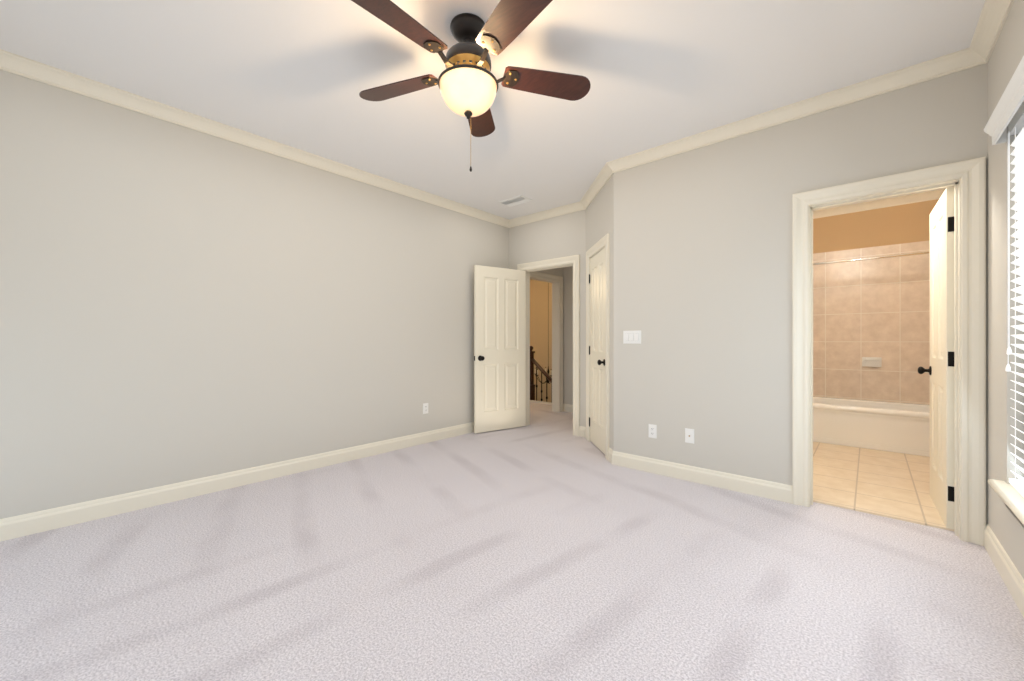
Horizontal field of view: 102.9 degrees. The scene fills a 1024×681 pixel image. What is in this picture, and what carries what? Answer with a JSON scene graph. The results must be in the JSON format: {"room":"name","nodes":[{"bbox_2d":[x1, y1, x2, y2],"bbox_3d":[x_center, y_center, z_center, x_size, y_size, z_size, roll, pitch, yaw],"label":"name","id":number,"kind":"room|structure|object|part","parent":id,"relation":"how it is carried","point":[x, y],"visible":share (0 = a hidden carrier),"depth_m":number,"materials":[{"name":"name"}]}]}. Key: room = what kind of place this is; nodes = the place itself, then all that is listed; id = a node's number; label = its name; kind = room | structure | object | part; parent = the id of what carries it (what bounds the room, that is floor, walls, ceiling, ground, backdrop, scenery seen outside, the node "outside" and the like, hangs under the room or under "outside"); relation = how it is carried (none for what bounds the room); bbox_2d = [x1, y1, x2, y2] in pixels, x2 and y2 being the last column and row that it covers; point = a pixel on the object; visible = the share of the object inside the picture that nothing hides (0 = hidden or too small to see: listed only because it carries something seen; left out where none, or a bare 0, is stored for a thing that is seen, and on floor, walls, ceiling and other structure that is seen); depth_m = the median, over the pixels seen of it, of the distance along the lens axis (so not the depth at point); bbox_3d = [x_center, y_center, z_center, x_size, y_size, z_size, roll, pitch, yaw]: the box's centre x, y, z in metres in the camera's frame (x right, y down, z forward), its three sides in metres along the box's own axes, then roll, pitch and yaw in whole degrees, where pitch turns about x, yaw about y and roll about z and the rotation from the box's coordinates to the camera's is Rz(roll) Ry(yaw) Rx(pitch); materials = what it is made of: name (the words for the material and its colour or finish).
{"room":"empty bedroom","nodes":[
{"label":"empty bedroom","id":0,"kind":"room"},
{"bbox_2d":[0,70,562,518],"bbox_3d":[-1.429,-0.240,4.061,0.120,2.740,6.670,0,0,41],"label":"wall","id":1,"kind":"structure","parent":0,"point":[178,303],"depth_m":2.98,"materials":[{"name":"grey paint"}]},
{"bbox_2d":[0,422,473,541],"bbox_3d":[-1.765,1.069,3.572,0.017,0.122,5.250,0,0,41],"label":"baseboard","id":2,"kind":"structure","parent":1,"relation":"attached to","point":[13,527],"depth_m":2.95,"materials":[{"name":"beige paint"}]},
{"bbox_2d":[423,403,427,413],"bbox_3d":[-0.952,0.750,4.508,0.009,0.115,0.070,0,0,41],"label":"outlet","id":3,"kind":"object","parent":1,"relation":"attached to","point":[425,408],"visible":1,"depth_m":4.50,"materials":[{"name":"white plastic"}]},
{"bbox_2d":[474,265,525,432],"bbox_3d":[-0.137,0.103,5.148,0.766,2.030,0.171,0,0,-35],"label":"door","id":4,"kind":"structure","parent":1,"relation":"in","point":[499,348],"depth_m":5.11,"materials":[{"name":"beige paint"}]},
{"bbox_2d":[0,0,1013,227],"bbox_3d":[0.694,-1.570,2.888,4.620,0.081,7.460,0,0,41],"label":"crown molding","id":5,"kind":"structure","parent":1,"relation":"attached to","point":[989,26],"depth_m":2.88,"materials":[{"name":"beige paint"}]},
{"bbox_2d":[0,0,984,219],"bbox_3d":[-0.305,-1.670,4.586,9.280,0.120,9.300,0,0,41],"label":"ceiling","id":6,"kind":"structure","parent":0,"point":[300,74],"depth_m":2.39,"materials":[{"name":"white paint"}]},
{"bbox_2d":[351,0,590,171],"bbox_3d":[-0.253,-1.238,2.055,1.291,0.745,1.248,0,0,41],"label":"ceiling fan","id":7,"kind":"object","parent":6,"relation":"hanging from","point":[503,27],"depth_m":2.01,"materials":[{"name":"brown wood"}]},
{"bbox_3d":[-0.224,-1.240,2.097,0.292,0.131,0.292,0,0,41],"label":"ceiling fan shade","id":8,"kind":"part","parent":7,"relation":"part of","materials":[{"name":"white glass"}]},
{"bbox_2d":[498,195,531,206],"bbox_3d":[0.038,-1.602,4.712,0.350,0.016,0.200,0,0,41],"label":"ceiling vent","id":9,"kind":"object","parent":6,"relation":"in","point":[517,200],"visible":1,"depth_m":4.68,"materials":[{"name":"white plastic"}]},
{"bbox_2d":[0,402,1023,680],"bbox_3d":[-0.305,1.190,4.586,9.280,0.120,9.300,0,0,41],"label":"floor","id":10,"kind":"structure","parent":0,"point":[546,544],"depth_m":1.89,"materials":[{"name":"grey carpet"}]},
{"bbox_2d":[530,400,551,404],"bbox_3d":[-0.443,1.262,8.193,4.080,0.335,0.025,0,0,41],"label":"trim","id":11,"kind":"structure","parent":10,"relation":"attached to","point":[542,402],"depth_m":7.33,"materials":[{"name":"beige paint"}]},
{"bbox_2d":[530,279,551,401],"bbox_3d":[0.800,0.560,9.613,4.080,4.340,0.120,0,0,41],"label":"wall","id":12,"kind":"structure","parent":0,"point":[541,317],"depth_m":9.61,"materials":[{"name":"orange paint"}]},
{"bbox_2d":[530,346,551,402],"bbox_3d":[0.722,1.150,7.250,1.115,2.105,0.120,0,0,41],"label":"stair railing","id":13,"kind":"object","parent":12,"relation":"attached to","point":[533,361],"visible":0.29,"depth_m":7.51,"materials":[{"name":"brown wood"}]},
{"bbox_2d":[509,209,585,426],"bbox_3d":[0.448,-0.240,5.203,1.200,2.740,0.120,0,0,41],"label":"wall","id":14,"kind":"structure","parent":0,"point":[556,237],"depth_m":4.99,"materials":[{"name":"grey paint"}]},
{"bbox_2d":[517,259,552,425],"bbox_3d":[0.482,0.060,5.174,0.950,2.140,0.170,0,0,41],"label":"door frame","id":15,"kind":"structure","parent":14,"relation":"attached to","point":[530,268],"depth_m":5.42,"materials":[{"name":"beige paint"}]},
{"bbox_2d":[563,266,572,404],"bbox_3d":[1.794,-0.240,5.753,2.740,2.740,0.120,0,0,41],"label":"wall","id":16,"kind":"structure","parent":0,"point":[567,335],"depth_m":6.46,"materials":[{"name":"grey paint"}]},
{"bbox_2d":[563,404,572,412],"bbox_3d":[1.791,1.069,5.659,2.620,0.122,0.025,0,0,41],"label":"baseboard","id":17,"kind":"structure","parent":16,"relation":"attached to","point":[566,407],"depth_m":6.45,"materials":[{"name":"beige paint"}]},
{"bbox_2d":[586,173,613,450],"bbox_3d":[0.953,-0.240,4.277,0.120,2.740,1.082,0,0,-4],"label":"wall","id":18,"kind":"structure","parent":0,"point":[599,216],"depth_m":3.85,"materials":[{"name":"grey paint"}]},
{"bbox_2d":[553,233,609,459],"bbox_3d":[0.897,0.060,4.249,0.622,2.140,0.595,0,0,41],"label":"door frame","id":19,"kind":"structure","parent":18,"relation":"attached to","point":[574,260],"depth_m":4.81,"materials":[{"name":"beige paint"}]},
{"bbox_2d":[589,248,604,453],"bbox_3d":[0.911,0.103,4.263,0.171,2.030,0.625,0,0,-4],"label":"closet door","id":20,"kind":"structure","parent":18,"relation":"in","point":[597,350],"depth_m":4.27,"materials":[{"name":"beige paint"}]},
{"bbox_2d":[614,63,987,523],"bbox_3d":[1.815,-0.240,3.037,2.250,2.740,0.120,0,0,41],"label":"wall","id":21,"kind":"structure","parent":0,"point":[703,269],"depth_m":3.07,"materials":[{"name":"grey paint"}]},
{"bbox_2d":[623,330,640,343],"bbox_3d":[1.059,-0.030,3.609,0.165,0.115,0.014,0,0,41],"label":"switch plate","id":22,"kind":"object","parent":21,"relation":"attached to","point":[631,337],"visible":1,"depth_m":3.61,"materials":[{"name":"white plastic"}]},
{"bbox_2d":[649,424,656,438],"bbox_3d":[1.200,0.775,3.489,0.070,0.115,0.009,0,0,41],"label":"outlet","id":23,"kind":"object","parent":21,"relation":"attached to","point":[652,431],"visible":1,"depth_m":3.48,"materials":[{"name":"white plastic"}]},
{"bbox_2d":[685,428,693,443],"bbox_3d":[1.427,0.768,3.284,0.070,0.115,0.018,0,0,41],"label":"outlet plate","id":24,"kind":"object","parent":21,"relation":"attached to","point":[689,435],"visible":1,"depth_m":3.29,"materials":[{"name":"white plastic"}]},
{"bbox_2d":[792,156,985,545],"bbox_3d":[2.323,0.060,2.592,0.880,2.140,0.170,0,0,41],"label":"door frame","id":25,"kind":"structure","parent":21,"relation":"attached to","point":[966,179],"depth_m":2.35,"materials":[{"name":"beige paint"}]},
{"bbox_2d":[918,186,953,528],"bbox_3d":[2.821,0.103,2.684,0.171,2.030,0.695,0,0,40],"label":"door","id":26,"kind":"structure","parent":21,"relation":"in","point":[940,370],"depth_m":2.56,"materials":[{"name":"beige paint"}]},
{"bbox_2d":[813,199,938,253],"bbox_3d":[4.123,-0.240,4.923,2.100,2.740,0.120,0,0,41],"label":"wall","id":27,"kind":"structure","parent":0,"point":[901,224],"depth_m":4.74,"materials":[{"name":"brown paint"}]},
{"bbox_2d":[813,241,929,404],"bbox_3d":[4.133,-0.180,4.827,2.000,1.820,0.012,0,0,41],"label":"tiled wall","id":28,"kind":"structure","parent":27,"relation":"attached to","point":[873,308],"depth_m":4.73,"materials":[{"name":"beige tile"}]},
{"bbox_2d":[813,251,929,264],"bbox_3d":[3.656,-0.850,4.282,1.998,0.056,0.056,0,0,41],"label":"rail","id":29,"kind":"object","parent":28,"relation":"attached to","point":[878,257],"visible":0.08,"depth_m":4.21,"materials":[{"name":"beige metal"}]},
{"bbox_2d":[862,357,881,366],"bbox_3d":[4.180,0.250,4.744,0.170,0.110,0.051,0,0,41],"label":"soap dish","id":30,"kind":"object","parent":28,"relation":"attached to","point":[871,361],"visible":1,"depth_m":4.75,"materials":[{"name":"white ceramic"}]},
{"bbox_2d":[813,442,953,530],"bbox_3d":[3.208,1.124,3.771,2.000,0.012,2.820,0,0,41],"label":"floor","id":31,"kind":"structure","parent":0,"point":[892,485],"depth_m":3.21,"materials":[{"name":"beige tile"}]},
{"bbox_2d":[813,396,929,456],"bbox_3d":[3.874,0.905,4.532,1.972,0.423,0.768,0,0,41],"label":"bathtub","id":32,"kind":"object","parent":31,"relation":"on","point":[897,427],"visible":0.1,"depth_m":4.24,"materials":[{"name":"white ceramic"}]},
{"bbox_2d":[988,0,1023,578],"bbox_3d":[1.240,-0.240,0.536,0.180,2.740,4.640,0,0,41],"label":"wall","id":33,"kind":"structure","parent":0,"point":[1004,524],"depth_m":1.98,"materials":[{"name":"grey paint"}]},
{"bbox_2d":[984,56,1023,496],"bbox_3d":[1.801,-0.184,1.321,0.126,1.705,1.716,0,0,41],"label":"window blinds","id":34,"kind":"object","parent":33,"relation":"attached to","point":[1011,100],"visible":1,"depth_m":1.85,"materials":[{"name":"white plastic"}]},
{"bbox_2d":[984,523,1023,616],"bbox_3d":[1.126,1.069,0.556,0.017,0.122,4.520,0,0,41],"label":"baseboard","id":35,"kind":"structure","parent":33,"relation":"attached to","point":[1013,580],"depth_m":1.90,"materials":[{"name":"beige paint"}]},
{"bbox_2d":[987,479,1023,526],"bbox_3d":[1.826,0.734,1.299,0.164,0.112,1.740,0,0,41],"label":"trim","id":36,"kind":"structure","parent":33,"relation":"attached to","point":[1011,496],"depth_m":1.78,"materials":[{"name":"beige paint"}]}
]}

